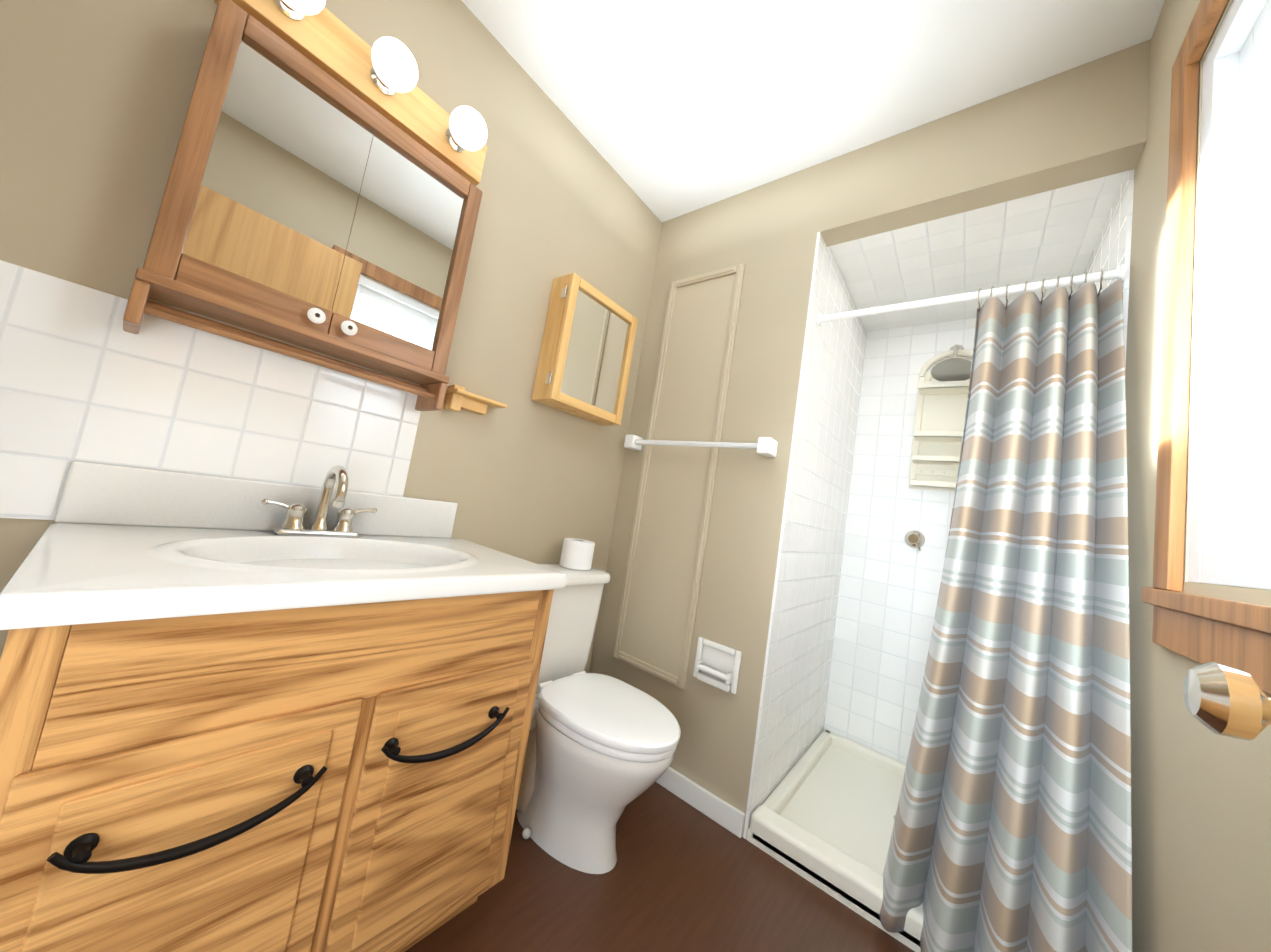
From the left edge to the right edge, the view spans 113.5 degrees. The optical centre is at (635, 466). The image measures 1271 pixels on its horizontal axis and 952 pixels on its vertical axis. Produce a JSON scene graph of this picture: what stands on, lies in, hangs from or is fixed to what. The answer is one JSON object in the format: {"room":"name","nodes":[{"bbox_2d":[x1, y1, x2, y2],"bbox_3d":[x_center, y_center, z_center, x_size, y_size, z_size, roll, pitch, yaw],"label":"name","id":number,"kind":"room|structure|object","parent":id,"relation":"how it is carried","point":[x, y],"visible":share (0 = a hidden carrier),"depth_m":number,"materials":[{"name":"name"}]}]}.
{"room":"bathroom","nodes":[
{"label":"bathroom","id":0,"kind":"room"},
{"bbox_2d":[0,0,661,672],"bbox_3d":[-0.693,-0.195,1.278,0.100,2.470,2.150,5,-7,39],"label":"wall","id":1,"kind":"structure","parent":0,"point":[94,98],"depth_m":1.33,"materials":[{"name":"beige paint"}]},
{"bbox_2d":[0,260,420,519],"bbox_3d":[-0.974,-0.098,0.856,0.008,0.432,0.988,5,-7,39],"label":"tile backsplash","id":2,"kind":"structure","parent":1,"relation":"attached to","point":[85,376],"depth_m":0.85,"materials":[{"name":"white tile"}]},
{"bbox_2d":[123,0,482,410],"bbox_3d":[-0.712,-0.539,1.016,0.154,0.670,0.575,5,-7,39],"label":"medicine cabinet mirror","id":3,"kind":"object","parent":1,"relation":"attached to","point":[307,203],"visible":1,"depth_m":0.93,"materials":[{"name":"brown wood"}]},
{"bbox_2d":[214,0,486,185],"bbox_3d":[-0.626,-0.983,1.047,0.193,0.125,0.585,5,-7,39],"label":"vanity light","id":4,"kind":"object","parent":1,"relation":"attached to","point":[381,76],"visible":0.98,"depth_m":1.02,"materials":[{"name":"brown wood"}]},
{"bbox_2d":[444,385,506,414],"bbox_3d":[-0.517,-0.202,1.354,0.073,0.077,0.180,5,-7,39],"label":"wall shelf","id":5,"kind":"object","parent":1,"relation":"attached to","point":[458,398],"visible":0.98,"depth_m":1.32,"materials":[{"name":"brown wood"}]},
{"bbox_2d":[531,273,637,424],"bbox_3d":[-0.192,-0.451,1.697,0.115,0.482,0.398,5,-7,39],"label":"upper cabinet","id":6,"kind":"object","parent":1,"relation":"attached to","point":[584,361],"visible":1,"depth_m":1.62,"materials":[{"name":"brown wood"}]},
{"bbox_2d":[405,782,914,951],"bbox_3d":[0.087,1.211,1.028,2.000,0.100,3.200,5,-7,39],"label":"floor","id":7,"kind":"structure","parent":0,"point":[682,876],"depth_m":1.12,"materials":[{"name":"brown wood"}]},
{"bbox_2d":[0,461,566,951],"bbox_3d":[-0.669,0.541,0.866,0.542,0.952,0.805,5,-7,39],"label":"bathroom vanity","id":8,"kind":"object","parent":7,"relation":"on","point":[230,721],"visible":1,"depth_m":0.65,"materials":[{"name":"brown wood"}]},
{"bbox_2d":[261,465,376,537],"bbox_3d":[-0.735,0.084,1.004,0.139,0.177,0.238,5,-7,39],"label":"faucet","id":9,"kind":"object","parent":8,"relation":"on","point":[292,523],"visible":1,"depth_m":1.00,"materials":[{"name":"silver metal"}]},
{"bbox_2d":[516,563,680,873],"bbox_3d":[-0.172,0.765,1.358,0.704,0.762,0.454,5,-7,39],"label":"toilet","id":10,"kind":"object","parent":7,"relation":"on","point":[599,753],"visible":0.79,"depth_m":1.21,"materials":[{"name":"ceramic"}]},
{"bbox_2d":[560,538,594,569],"bbox_3d":[-0.227,0.341,1.628,0.123,0.104,0.123,5,-7,39],"label":"toilet paper roll","id":11,"kind":"object","parent":10,"relation":"on","point":[576,554],"visible":1,"depth_m":1.58,"materials":[{"name":"white paper"}]},
{"bbox_2d":[747,730,922,951],"bbox_3d":[0.972,1.302,1.503,0.791,0.085,0.948,5,-7,39],"label":"pan","id":12,"kind":"object","parent":7,"relation":"on","point":[823,815],"visible":0.42,"depth_m":1.46,"materials":[{"name":"beige plastic"}]},
{"bbox_2d":[461,0,1164,221],"bbox_3d":[0.166,-1.406,0.866,1.800,0.100,2.150,5,-7,39],"label":"ceiling","id":13,"kind":"structure","parent":0,"point":[670,109],"depth_m":1.33,"materials":[{"name":"paint"}]},
{"bbox_2d":[589,39,1150,836],"bbox_3d":[0.593,0.033,1.535,1.600,2.470,0.100,5,-7,39],"label":"wall","id":14,"kind":"structure","parent":0,"point":[766,234],"depth_m":1.55,"materials":[{"name":"beige paint"}]},
{"bbox_2d":[612,263,744,689],"bbox_3d":[0.180,-0.012,1.797,0.376,1.748,0.017,5,-7,39],"label":"panel frame","id":15,"kind":"object","parent":14,"relation":"attached to","point":[659,599],"visible":1,"depth_m":1.79,"materials":[{"name":"beige paint"}]},
{"bbox_2d":[656,767,744,837],"bbox_3d":[0.056,1.175,1.635,0.783,0.075,0.014,5,-7,39],"label":"baseboard","id":16,"kind":"structure","parent":14,"relation":"attached to","point":[723,813],"depth_m":1.47,"materials":[{"name":"white wood"}]},
{"bbox_2d":[624,435,777,456],"bbox_3d":[0.238,-0.091,1.731,0.689,0.062,0.074,5,-7,39],"label":"towel bar","id":17,"kind":"object","parent":14,"relation":"attached to","point":[765,446],"visible":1,"depth_m":1.64,"materials":[{"name":"white plastic"}]},
{"bbox_2d":[693,637,741,693],"bbox_3d":[0.293,0.728,1.528,0.176,0.148,0.041,5,-7,39],"label":"paper holder","id":18,"kind":"object","parent":14,"relation":"attached to","point":[717,665],"visible":1,"depth_m":1.53,"materials":[{"name":"ceramic"}]},
{"bbox_2d":[743,232,826,838],"bbox_3d":[0.562,0.180,1.527,0.010,2.170,0.100,5,-7,39],"label":"jamb","id":19,"kind":"object","parent":14,"relation":"attached to","point":[765,705],"visible":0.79,"depth_m":1.51,"materials":[{"name":"white paint"}]},
{"bbox_2d":[823,318,975,763],"bbox_3d":[1.479,0.220,2.022,1.015,2.470,0.100,5,-7,39],"label":"wall","id":20,"kind":"structure","parent":0,"point":[889,585],"depth_m":2.09,"materials":[{"name":"tile"}]},
{"bbox_2d":[905,530,924,550],"bbox_3d":[1.332,0.352,1.993,0.084,0.095,0.077,5,-7,39],"label":"shower valve","id":21,"kind":"object","parent":20,"relation":"attached to","point":[914,539],"visible":1,"depth_m":2.00,"materials":[{"name":"silver metal"}]},
{"bbox_2d":[908,344,972,491],"bbox_3d":[1.454,-0.260,1.931,0.278,0.728,0.236,5,-7,39],"label":"shower shelf","id":22,"kind":"object","parent":20,"relation":"attached to","point":[942,396],"visible":0.58,"depth_m":2.00,"materials":[{"name":"beige plastic"}]},
{"bbox_2d":[829,171,1125,331],"bbox_3d":[1.345,-0.850,1.750,0.815,0.100,0.850,5,-7,39],"label":"ceiling","id":23,"kind":"structure","parent":0,"point":[1051,234],"depth_m":1.61,"materials":[{"name":"tile"}]},
{"bbox_2d":[1125,0,1270,951],"bbox_3d":[1.265,0.089,1.016,0.100,2.470,1.960,5,-7,39],"label":"wall","id":24,"kind":"structure","parent":0,"point":[1156,681],"depth_m":0.75,"materials":[{"name":"beige paint"}]},
{"bbox_2d":[1077,169,1134,365],"bbox_3d":[1.479,0.301,1.389,0.010,2.190,0.850,5,-7,39],"label":"shower wall tile","id":25,"kind":"structure","parent":24,"relation":"attached to","point":[1112,250],"depth_m":1.22,"materials":[{"name":"white tile"}]},
{"bbox_2d":[1141,0,1270,694],"bbox_3d":[0.873,-0.323,0.525,0.120,1.205,0.760,5,-7,39],"label":"window","id":26,"kind":"structure","parent":24,"relation":"in","point":[1230,519],"depth_m":0.71,"materials":[{"name":"brown wood"}]},
{"bbox_3d":[0.864,0.119,1.981,0.100,2.470,0.950,5,-7,39],"label":"wall","id":27,"kind":"structure","parent":0,"visible":0},
{"bbox_2d":[760,247,865,804],"bbox_3d":[0.855,0.251,1.895,0.010,2.190,0.850,5,-7,39],"label":"shower wall tile","id":28,"kind":"structure","parent":27,"relation":"attached to","point":[797,717],"depth_m":1.81,"materials":[{"name":"white tile"}]},
{"bbox_2d":[817,263,1126,325],"bbox_3d":[1.026,-0.554,1.387,0.794,0.048,0.048,5,-7,39],"label":"curtain rod","id":29,"kind":"object","parent":28,"relation":"attached to","point":[1119,272],"visible":0.92,"depth_m":1.33,"materials":[{"name":"white plastic"}]},
{"bbox_2d":[879,269,1132,951],"bbox_3d":[0.916,0.320,1.052,0.412,1.855,0.482,5,-7,39],"label":"shower curtain","id":30,"kind":"object","parent":29,"relation":"hanging from","point":[1012,829],"visible":0.94,"depth_m":1.04,"materials":[{"name":"multicoloured fabric"}]},
{"bbox_3d":[0.316,-0.176,-0.180,0.100,2.470,1.140,5,-7,39],"label":"wall","id":31,"kind":"structure","parent":0,"visible":0},
{"bbox_2d":[1183,662,1270,740],"bbox_3d":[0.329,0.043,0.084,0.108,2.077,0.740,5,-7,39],"label":"door knob","id":32,"kind":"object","parent":31,"relation":"in","point":[1223,700],"depth_m":0.32,"materials":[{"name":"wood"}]}
]}

